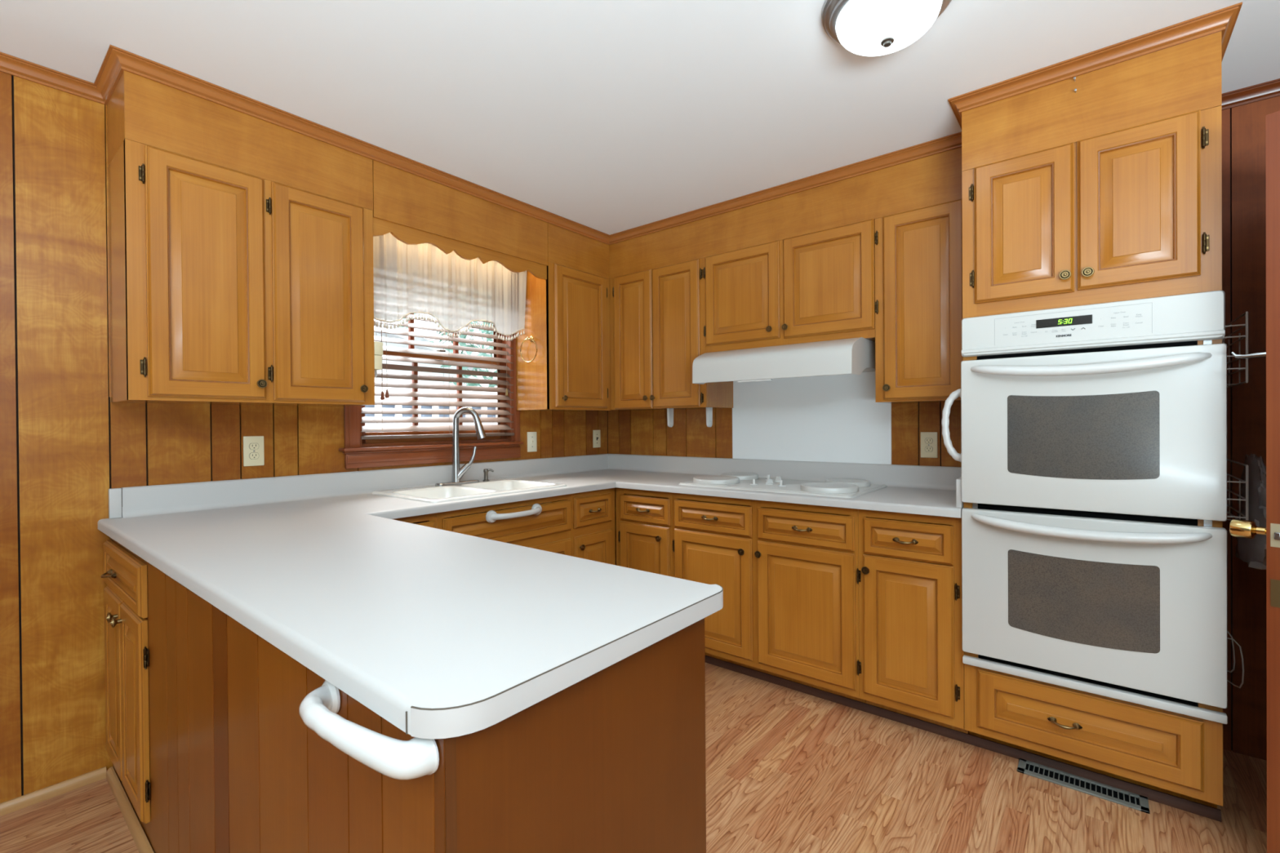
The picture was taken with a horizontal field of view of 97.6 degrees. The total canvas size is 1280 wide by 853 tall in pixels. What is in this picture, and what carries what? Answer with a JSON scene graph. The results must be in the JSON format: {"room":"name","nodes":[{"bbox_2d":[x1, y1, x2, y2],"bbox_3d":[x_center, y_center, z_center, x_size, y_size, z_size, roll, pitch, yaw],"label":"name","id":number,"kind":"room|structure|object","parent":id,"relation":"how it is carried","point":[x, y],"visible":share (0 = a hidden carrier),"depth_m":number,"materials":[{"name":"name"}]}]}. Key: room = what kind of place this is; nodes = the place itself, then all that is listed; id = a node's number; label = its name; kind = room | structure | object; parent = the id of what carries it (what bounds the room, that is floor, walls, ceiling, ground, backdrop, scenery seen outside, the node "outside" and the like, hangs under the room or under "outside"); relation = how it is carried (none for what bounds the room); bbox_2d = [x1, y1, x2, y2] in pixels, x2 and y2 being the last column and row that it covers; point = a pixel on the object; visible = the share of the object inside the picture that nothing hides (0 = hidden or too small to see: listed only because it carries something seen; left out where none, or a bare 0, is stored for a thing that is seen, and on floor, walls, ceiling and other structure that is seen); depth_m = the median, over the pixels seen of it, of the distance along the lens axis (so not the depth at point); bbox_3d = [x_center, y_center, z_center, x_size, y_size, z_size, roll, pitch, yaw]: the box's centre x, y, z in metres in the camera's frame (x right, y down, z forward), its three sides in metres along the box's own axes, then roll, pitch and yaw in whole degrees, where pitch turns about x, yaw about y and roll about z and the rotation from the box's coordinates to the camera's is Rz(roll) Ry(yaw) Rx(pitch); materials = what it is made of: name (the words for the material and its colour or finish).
{"room":"kitchen","nodes":[
{"label":"kitchen","id":0,"kind":"room"},
{"bbox_2d":[0,71,607,803],"bbox_3d":[-1.881,0.024,2.110,0.120,2.434,5.320,0,0,39],"label":"wall","id":1,"kind":"structure","parent":0,"point":[64,443],"depth_m":1.92,"materials":[{"name":"brown wood"}]},
{"bbox_2d":[0,766,106,816],"bbox_3d":[-2.693,1.236,0.997,0.017,0.034,2.545,0,0,39],"label":"baseboard","id":2,"kind":"structure","parent":1,"relation":"attached to","point":[24,801],"depth_m":1.88,"materials":[{"name":"brown wood"}]},
{"bbox_2d":[106,70,373,210],"bbox_3d":[-1.527,-1.063,2.208,0.310,0.266,0.798,0,0,39],"label":"soffit","id":3,"kind":"structure","parent":1,"relation":"attached to","point":[140,109],"depth_m":2.02,"materials":[{"name":"brown wood"}]},
{"bbox_2d":[107,138,374,406],"bbox_3d":[-1.505,-0.509,2.196,0.356,0.840,0.797,0,0,39],"label":"upper cabinet","id":4,"kind":"object","parent":1,"relation":"attached to","point":[228,286],"visible":1,"depth_m":2.01,"materials":[{"name":"brown wood"}]},
{"bbox_2d":[373,341,382,377],"bbox_3d":[-1.166,-0.292,2.463,0.076,0.155,0.040,0,0,39],"label":"wall box","id":5,"kind":"object","parent":4,"relation":"attached to","point":[378,346],"visible":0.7,"depth_m":2.44,"materials":[{"name":"beige plastic"}]},
{"bbox_2d":[243,435,264,466],"bbox_3d":[-1.612,0.102,2.338,0.008,0.124,0.074,0,0,39],"label":"wall outlet","id":6,"kind":"object","parent":1,"relation":"attached to","point":[253,446],"visible":1,"depth_m":2.34,"materials":[{"name":"beige plastic"}]},
{"bbox_2d":[248,452,258,459],"bbox_3d":[-1.610,0.122,2.337,0.003,0.027,0.035,0,0,39],"label":"socket","id":7,"kind":"object","parent":6,"relation":"attached to","point":[252,455],"depth_m":2.34,"materials":[{"name":"beige plastic"}]},
{"bbox_2d":[248,443,258,449],"bbox_3d":[-1.610,0.083,2.337,0.003,0.027,0.035,0,0,39],"label":"socket","id":8,"kind":"object","parent":6,"relation":"attached to","point":[251,446],"depth_m":2.34,"materials":[{"name":"beige plastic"}]},
{"bbox_2d":[338,313,524,468],"bbox_3d":[-1.098,-0.368,3.027,0.182,1.124,1.047,0,0,39],"label":"window","id":9,"kind":"structure","parent":1,"relation":"in","point":[358,453],"depth_m":2.98,"materials":[{"name":"brown wood"}]},
{"bbox_2d":[360,314,514,439],"bbox_3d":[-1.060,-0.396,3.039,0.074,0.910,0.911,0,0,39],"label":"window blind","id":10,"kind":"object","parent":9,"relation":"attached to","point":[387,393],"visible":0.56,"depth_m":3.00,"materials":[{"name":"white plastic"}]},
{"bbox_2d":[373,232,526,341],"bbox_3d":[-0.982,-0.724,2.926,0.044,0.523,0.997,0,0,39],"label":"valance curtain","id":11,"kind":"object","parent":9,"relation":"hanging from","point":[455,291],"visible":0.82,"depth_m":2.89,"materials":[{"name":"beige fabric"}]},
{"bbox_2d":[0,44,961,244],"bbox_3d":[-1.469,-1.171,1.970,5.407,0.047,1.827,-1,0,-26],"label":"trim","id":12,"kind":"structure","parent":1,"relation":"attached to","point":[116,60],"depth_m":2.36,"materials":[{"name":"brown wood"}]},
{"bbox_2d":[527,431,537,452],"bbox_3d":[-0.669,0.096,3.493,0.018,0.124,0.074,0,0,39],"label":"wall switch","id":13,"kind":"object","parent":1,"relation":"attached to","point":[531,436],"visible":1,"depth_m":3.49,"materials":[{"name":"beige plastic"}]},
{"bbox_2d":[120,453,961,518],"bbox_3d":[-0.142,0.259,2.294,2.345,0.107,2.605,0,0,39],"label":"backsplash","id":14,"kind":"structure","parent":1,"relation":"attached to","point":[155,500],"depth_m":2.78,"materials":[{"name":"grey laminate"}]},
{"bbox_2d":[515,261,610,411],"bbox_3d":[-0.459,-0.523,3.484,0.356,0.844,0.522,0,0,39],"label":"upper cabinet","id":15,"kind":"object","parent":1,"relation":"attached to","point":[567,312],"visible":1,"depth_m":3.32,"materials":[{"name":"brown wood"}]},
{"bbox_2d":[520,336,537,362],"bbox_3d":[-0.646,-0.452,3.277,0.151,0.156,0.036,0,0,39],"label":"towel ring","id":16,"kind":"object","parent":15,"relation":"attached to","point":[531,339],"visible":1,"depth_m":3.27,"materials":[{"name":"gold metal"}]},
{"bbox_2d":[547,222,609,279],"bbox_3d":[-0.481,-1.079,3.496,0.310,0.266,0.519,0,0,39],"label":"soffit","id":17,"kind":"structure","parent":15,"relation":"on","point":[566,248],"depth_m":3.38,"materials":[{"name":"brown wood"}]},
{"bbox_2d":[592,430,600,447],"bbox_3d":[-0.301,0.086,3.947,0.018,0.124,0.074,0,0,39],"label":"wall switch","id":18,"kind":"object","parent":1,"relation":"attached to","point":[596,433],"visible":1,"depth_m":3.94,"materials":[{"name":"beige plastic"}]},
{"bbox_2d":[0,662,1266,852],"bbox_3d":[0.127,1.259,0.612,5.120,0.050,5.500,0,0,39],"label":"floor","id":19,"kind":"structure","parent":0,"point":[788,771],"depth_m":1.83,"materials":[{"name":"brown wood"}]},
{"bbox_2d":[100,537,151,847],"bbox_3d":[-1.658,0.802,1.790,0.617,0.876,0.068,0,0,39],"label":"base cabinet","id":20,"kind":"object","parent":19,"relation":"on","point":[126,574],"visible":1,"depth_m":1.72,"materials":[{"name":"orange wood"}]},
{"bbox_2d":[393,512,437,528],"bbox_3d":[-1.167,0.795,2.366,0.659,0.878,0.355,0,0,39],"label":"base cabinet","id":21,"kind":"object","parent":19,"relation":"on","point":[430,520],"visible":0.02,"depth_m":2.28,"materials":[{"name":"brown wood"}]},
{"bbox_2d":[147,562,706,852],"bbox_3d":[-0.901,0.797,1.513,2.144,0.876,0.626,0,0,39],"label":"base cabinet","id":22,"kind":"object","parent":19,"relation":"on","point":[613,761],"depth_m":0.92,"materials":[{"name":"orange wood"}]},
{"bbox_2d":[106,766,154,852],"bbox_3d":[-1.054,1.222,1.313,2.128,0.034,0.017,0,0,39],"label":"baseboard","id":23,"kind":"structure","parent":22,"relation":"attached to","point":[137,833],"depth_m":1.76,"materials":[{"name":"brown wood"}]},
{"bbox_2d":[321,680,340,713],"bbox_3d":[-0.458,0.399,0.826,0.052,0.052,0.008,0,0,39],"label":"mount","id":24,"kind":"object","parent":22,"relation":"attached to","point":[331,693],"depth_m":0.81,"materials":[{"name":"grey plastic"}]},
{"bbox_2d":[426,738,439,775],"bbox_3d":[-0.255,0.386,0.660,0.048,0.048,0.010,0,0,39],"label":"mount","id":25,"kind":"object","parent":22,"relation":"attached to","point":[433,756],"depth_m":0.65,"materials":[{"name":"grey plastic"}]},
{"bbox_2d":[97,453,963,739],"bbox_3d":[-0.161,0.276,2.271,2.346,0.142,2.668,0,0,39],"label":"countertop","id":26,"kind":"structure","parent":22,"relation":"on","point":[439,633],"depth_m":1.21,"materials":[{"name":"grey laminate"}]},
{"bbox_2d":[435,407,486,485],"bbox_3d":[-0.923,0.100,2.940,0.177,0.406,0.255,0,0,39],"label":"kitchen faucet","id":27,"kind":"object","parent":26,"relation":"on","point":[457,473],"visible":1,"depth_m":2.96,"materials":[{"name":"silver metal"}]},
{"bbox_2d":[371,478,566,518],"bbox_3d":[-0.829,0.389,2.791,0.558,0.170,0.773,0,0,39],"label":"sink","id":28,"kind":"object","parent":26,"relation":"in","point":[428,494],"visible":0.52,"depth_m":2.79,"materials":[{"name":"white ceramic"}]},
{"bbox_2d":[483,468,493,480],"bbox_3d":[-0.844,0.268,3.115,0.059,0.067,0.034,0,0,9],"label":"soap dispenser","id":29,"kind":"object","parent":28,"relation":"on","point":[486,471],"visible":1,"depth_m":3.11,"materials":[{"name":"silver metal"}]},
{"bbox_2d":[678,472,887,497],"bbox_3d":[0.713,0.282,2.853,0.900,0.040,0.538,0,0,39],"label":"electric cooktop","id":30,"kind":"object","parent":26,"relation":"in","point":[776,485],"depth_m":2.74,"materials":[{"name":"grey ceramic"}]},
{"bbox_2d":[437,493,571,555],"bbox_3d":[-0.801,0.790,2.791,0.691,0.878,0.764,0,0,39],"label":"base cabinet","id":31,"kind":"object","parent":19,"relation":"on","point":[550,531],"depth_m":2.65,"materials":[{"name":"brown wood"}]},
{"bbox_2d":[570,488,615,564],"bbox_3d":[-0.464,0.785,3.232,0.659,0.878,0.343,0,0,39],"label":"base cabinet","id":32,"kind":"object","parent":19,"relation":"on","point":[593,512],"visible":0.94,"depth_m":3.04,"materials":[{"name":"brown wood"}]},
{"bbox_2d":[615,487,672,577],"bbox_3d":[0.194,0.780,3.280,0.395,0.878,0.659,0,0,39],"label":"base cabinet","id":33,"kind":"object","parent":19,"relation":"on","point":[644,518],"visible":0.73,"depth_m":3.04,"materials":[{"name":"brown wood"}]},
{"bbox_2d":[672,493,866,703],"bbox_3d":[0.722,0.778,2.851,0.963,0.878,0.659,0,0,39],"label":"base cabinet","id":34,"kind":"object","parent":19,"relation":"on","point":[788,574],"visible":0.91,"depth_m":2.55,"materials":[{"name":"brown wood"}]},
{"bbox_2d":[857,509,968,733],"bbox_3d":[1.238,0.776,2.433,0.383,0.878,0.659,0,0,39],"label":"base cabinet","id":35,"kind":"object","parent":19,"relation":"on","point":[911,653],"visible":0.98,"depth_m":2.19,"materials":[{"name":"brown wood"}]},
{"bbox_2d":[704,654,1221,822],"bbox_3d":[0.855,1.203,2.485,2.410,0.030,0.016,0,0,39],"label":"toe kick","id":36,"kind":"structure","parent":19,"relation":"on","point":[1191,806],"depth_m":2.12,"materials":[{"name":"brown wood"}]},
{"bbox_2d":[941,31,1222,808],"bbox_3d":[1.615,-0.003,2.117,0.751,2.433,0.659,0,0,39],"label":"tall cabinet","id":37,"kind":"object","parent":19,"relation":"on","point":[1108,190],"depth_m":1.83,"materials":[{"name":"brown wood"}]},
{"bbox_2d":[960,290,1227,724],"bbox_3d":[1.579,0.236,2.008,0.683,1.277,0.542,0,0,39],"label":"double wall oven","id":38,"kind":"object","parent":37,"relation":"in","point":[1094,437],"visible":1,"depth_m":1.81,"materials":[{"name":"white metal"}]},
{"bbox_2d":[948,1,1242,128],"bbox_3d":[1.639,-1.196,2.092,0.751,0.047,0.646,0,0,39],"label":"trim","id":39,"kind":"structure","parent":37,"relation":"attached to","point":[1224,20],"depth_m":1.81,"materials":[{"name":"brown wood"}]},
{"bbox_2d":[1227,631,1235,672],"bbox_3d":[1.937,0.730,1.872,0.053,0.159,0.152,0,0,39],"label":"wire hook","id":40,"kind":"object","parent":37,"relation":"attached to","point":[1233,668],"visible":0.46,"depth_m":1.80,"materials":[{"name":"silver metal"}]},
{"bbox_2d":[1222,311,1248,387],"bbox_3d":[1.985,-0.248,1.916,0.073,0.221,0.410,0,0,39],"label":"wire rack","id":41,"kind":"object","parent":37,"relation":"attached to","point":[1246,313],"visible":0.47,"depth_m":1.80,"materials":[{"name":"silver metal"}]},
{"bbox_2d":[1227,637,1244,688],"bbox_3d":[1.883,0.741,1.800,0.060,0.169,0.152,0,0,39],"label":"wire hook","id":42,"kind":"object","parent":37,"relation":"attached to","point":[1239,646],"visible":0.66,"depth_m":1.73,"materials":[{"name":"silver metal"}]},
{"bbox_2d":[1226,458,1248,520],"bbox_3d":[1.988,0.214,1.918,0.073,0.192,0.410,0,0,39],"label":"wire rack","id":43,"kind":"object","parent":37,"relation":"attached to","point":[1246,482],"visible":0.49,"depth_m":1.76,"materials":[{"name":"silver metal"}]},
{"bbox_2d":[1235,453,1266,569],"bbox_3d":[2.042,0.269,1.845,0.105,0.345,0.454,0,0,39],"label":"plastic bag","id":44,"kind":"object","parent":43,"relation":"hanging from","point":[1252,552],"visible":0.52,"depth_m":1.79,"materials":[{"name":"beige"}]},
{"bbox_2d":[1017,758,1150,813],"bbox_3d":[1.492,1.212,1.899,0.347,0.007,0.089,0,0,39],"label":"floor vent","id":45,"kind":"object","parent":19,"relation":"in","point":[1136,802],"visible":1,"depth_m":1.89,"materials":[{"name":"grey metal"}]},
{"bbox_2d":[0,0,1279,235],"bbox_3d":[0.107,-1.225,0.598,5.120,0.050,5.500,0,0,39],"label":"ceiling","id":46,"kind":"structure","parent":0,"point":[608,117],"depth_m":1.89,"materials":[{"name":"white paint"}]},
{"bbox_2d":[372,160,547,266],"bbox_3d":[-0.847,-1.059,2.815,0.019,0.292,0.994,0,0,39],"label":"soffit","id":47,"kind":"structure","parent":46,"relation":"attached to","point":[400,197],"depth_m":2.73,"materials":[{"name":"brown wood"}]},
{"bbox_2d":[373,217,546,279],"bbox_3d":[-0.853,-0.873,2.819,0.016,0.080,0.996,0,0,39],"label":"valance board","id":48,"kind":"object","parent":47,"relation":"attached to","point":[407,235],"visible":0.98,"depth_m":2.75,"materials":[{"name":"brown wood"}]},
{"bbox_2d":[822,0,951,56],"bbox_3d":[0.702,-1.145,1.591,0.354,0.130,0.354,0,0,39],"label":"ceiling light","id":49,"kind":"object","parent":46,"relation":"attached to","point":[867,28],"visible":1,"depth_m":1.56,"materials":[{"name":"white glass"}]},
{"bbox_2d":[607,96,1279,760],"bbox_3d":[1.272,-0.005,2.900,4.020,2.434,0.120,0,0,39],"label":"wall","id":50,"kind":"structure","parent":0,"point":[1243,126],"depth_m":2.07,"materials":[{"name":"brown wood"}]},
{"bbox_2d":[609,257,733,410],"bbox_3d":[0.172,-0.531,3.478,0.723,0.842,0.356,0,0,39],"label":"upper cabinet","id":51,"kind":"object","parent":50,"relation":"attached to","point":[657,316],"visible":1,"depth_m":3.33,"materials":[{"name":"brown wood"}]},
{"bbox_2d":[666,407,712,426],"bbox_3d":[0.295,-0.053,3.357,0.306,0.114,0.050,0,0,39],"label":"paper towel holder","id":52,"kind":"object","parent":51,"relation":"attached to","point":[708,410],"visible":0.98,"depth_m":3.28,"materials":[{"name":"grey plastic"}]},
{"bbox_2d":[692,337,875,384],"bbox_3d":[0.759,-0.316,2.908,0.835,0.184,0.496,0,0,39],"label":"range hood","id":53,"kind":"object","parent":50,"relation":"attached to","point":[856,356],"visible":0.98,"depth_m":2.67,"materials":[{"name":"white metal"}]},
{"bbox_2d":[702,218,875,352],"bbox_3d":[0.801,-0.681,2.966,0.926,0.541,0.356,0,0,39],"label":"upper cabinet","id":54,"kind":"object","parent":50,"relation":"attached to","point":[819,286],"visible":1,"depth_m":2.80,"materials":[{"name":"brown wood"}]},
{"bbox_2d":[608,146,962,279],"bbox_3d":[0.572,-1.085,3.177,2.348,0.266,0.310,0,0,39],"label":"soffit","id":55,"kind":"structure","parent":54,"relation":"on","point":[935,179],"depth_m":2.78,"materials":[{"name":"brown wood"}]},
{"bbox_2d":[732,371,891,464],"bbox_3d":[0.913,-0.077,3.109,0.908,0.539,0.006,0,0,39],"label":"backsplash","id":56,"kind":"structure","parent":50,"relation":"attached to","point":[837,418],"depth_m":3.08,"materials":[{"name":"white"}]},
{"bbox_2d":[874,198,963,404],"bbox_3d":[1.317,-0.533,2.548,0.399,0.840,0.356,0,0,39],"label":"upper cabinet","id":57,"kind":"object","parent":50,"relation":"attached to","point":[918,252],"visible":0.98,"depth_m":2.44,"materials":[{"name":"brown wood"}]},
{"bbox_2d":[920,431,937,457],"bbox_3d":[1.400,0.089,2.713,0.074,0.124,0.008,0,0,39],"label":"wall outlet","id":58,"kind":"object","parent":50,"relation":"attached to","point":[928,439],"visible":1,"depth_m":2.71,"materials":[{"name":"beige plastic"}]},
{"bbox_2d":[924,446,933,452],"bbox_3d":[1.399,0.109,2.712,0.035,0.027,0.001,0,0,39],"label":"socket","id":59,"kind":"object","parent":58,"relation":"attached to","point":[927,449],"depth_m":2.71,"materials":[{"name":"beige plastic"}]},
{"bbox_2d":[924,438,933,443],"bbox_3d":[1.398,0.069,2.711,0.035,0.027,0.003,0,0,39],"label":"socket","id":60,"kind":"object","parent":58,"relation":"attached to","point":[926,440],"depth_m":2.71,"materials":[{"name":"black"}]},
{"bbox_2d":[1222,78,1279,110],"bbox_3d":[2.449,-1.200,1.829,0.836,0.047,0.038,0,0,39],"label":"trim","id":61,"kind":"structure","parent":50,"relation":"attached to","point":[1271,89],"depth_m":2.02,"materials":[{"name":"brown wood"}]},
{"bbox_3d":[2.398,-0.007,1.805,0.090,2.434,0.160,0,0,39],"label":"wall","id":62,"kind":"structure","parent":0,"visible":0},
{"bbox_2d":[1229,111,1279,852],"bbox_3d":[1.925,0.197,1.643,0.727,2.010,0.122,-1,0,-29],"label":"door","id":63,"kind":"structure","parent":62,"relation":"in","point":[1247,529],"depth_m":1.44,"materials":[{"name":"brown wood"}]},
{"label":"outside","id":64,"kind":"structure","parent":0,"visible":0},
{"bbox_3d":[-11.155,1.791,14.861,29.400,0.100,21.000,0,0,39],"label":"ground","id":65,"kind":"structure","parent":64,"visible":0},
{"bbox_2d":[399,313,418,329],"bbox_3d":[-8.370,-1.749,16.253,3.799,6.927,3.951,-1,0,-11],"label":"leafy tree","id":66,"kind":"object","parent":65,"relation":"on","point":[414,313],"visible":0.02,"depth_m":16.59,"materials":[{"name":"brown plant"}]},
{"bbox_2d":[373,323,491,386],"bbox_3d":[-7.310,-0.089,9.529,4.500,3.660,8.200,0,0,39],"label":"neighbor house","id":67,"kind":"structure","parent":65,"relation":"on","point":[375,334],"depth_m":10.19,"materials":[{"name":"white"}]},
{"bbox_2d":[429,316,497,387],"bbox_3d":[-2.087,-0.774,9.474,2.855,4.956,2.899,0,0,39],"label":"leafy tree","id":68,"kind":"object","parent":65,"relation":"on","point":[464,336],"visible":0.07,"depth_m":9.21,"materials":[{"name":"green plant"}]},
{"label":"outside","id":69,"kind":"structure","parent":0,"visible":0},
{"bbox_3d":[-1.314,0.921,4.932,2.400,0.100,7.000,0,0,39],"label":"floor","id":70,"kind":"structure","parent":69,"visible":0},
{"bbox_2d":[364,386,497,426],"bbox_3d":[-2.368,-0.034,5.390,0.110,0.720,5.800,0,0,39],"label":"deck railing","id":71,"kind":"object","parent":70,"relation":"on","point":[378,388],"visible":0.09,"depth_m":5.65,"materials":[{"name":"white wood"}]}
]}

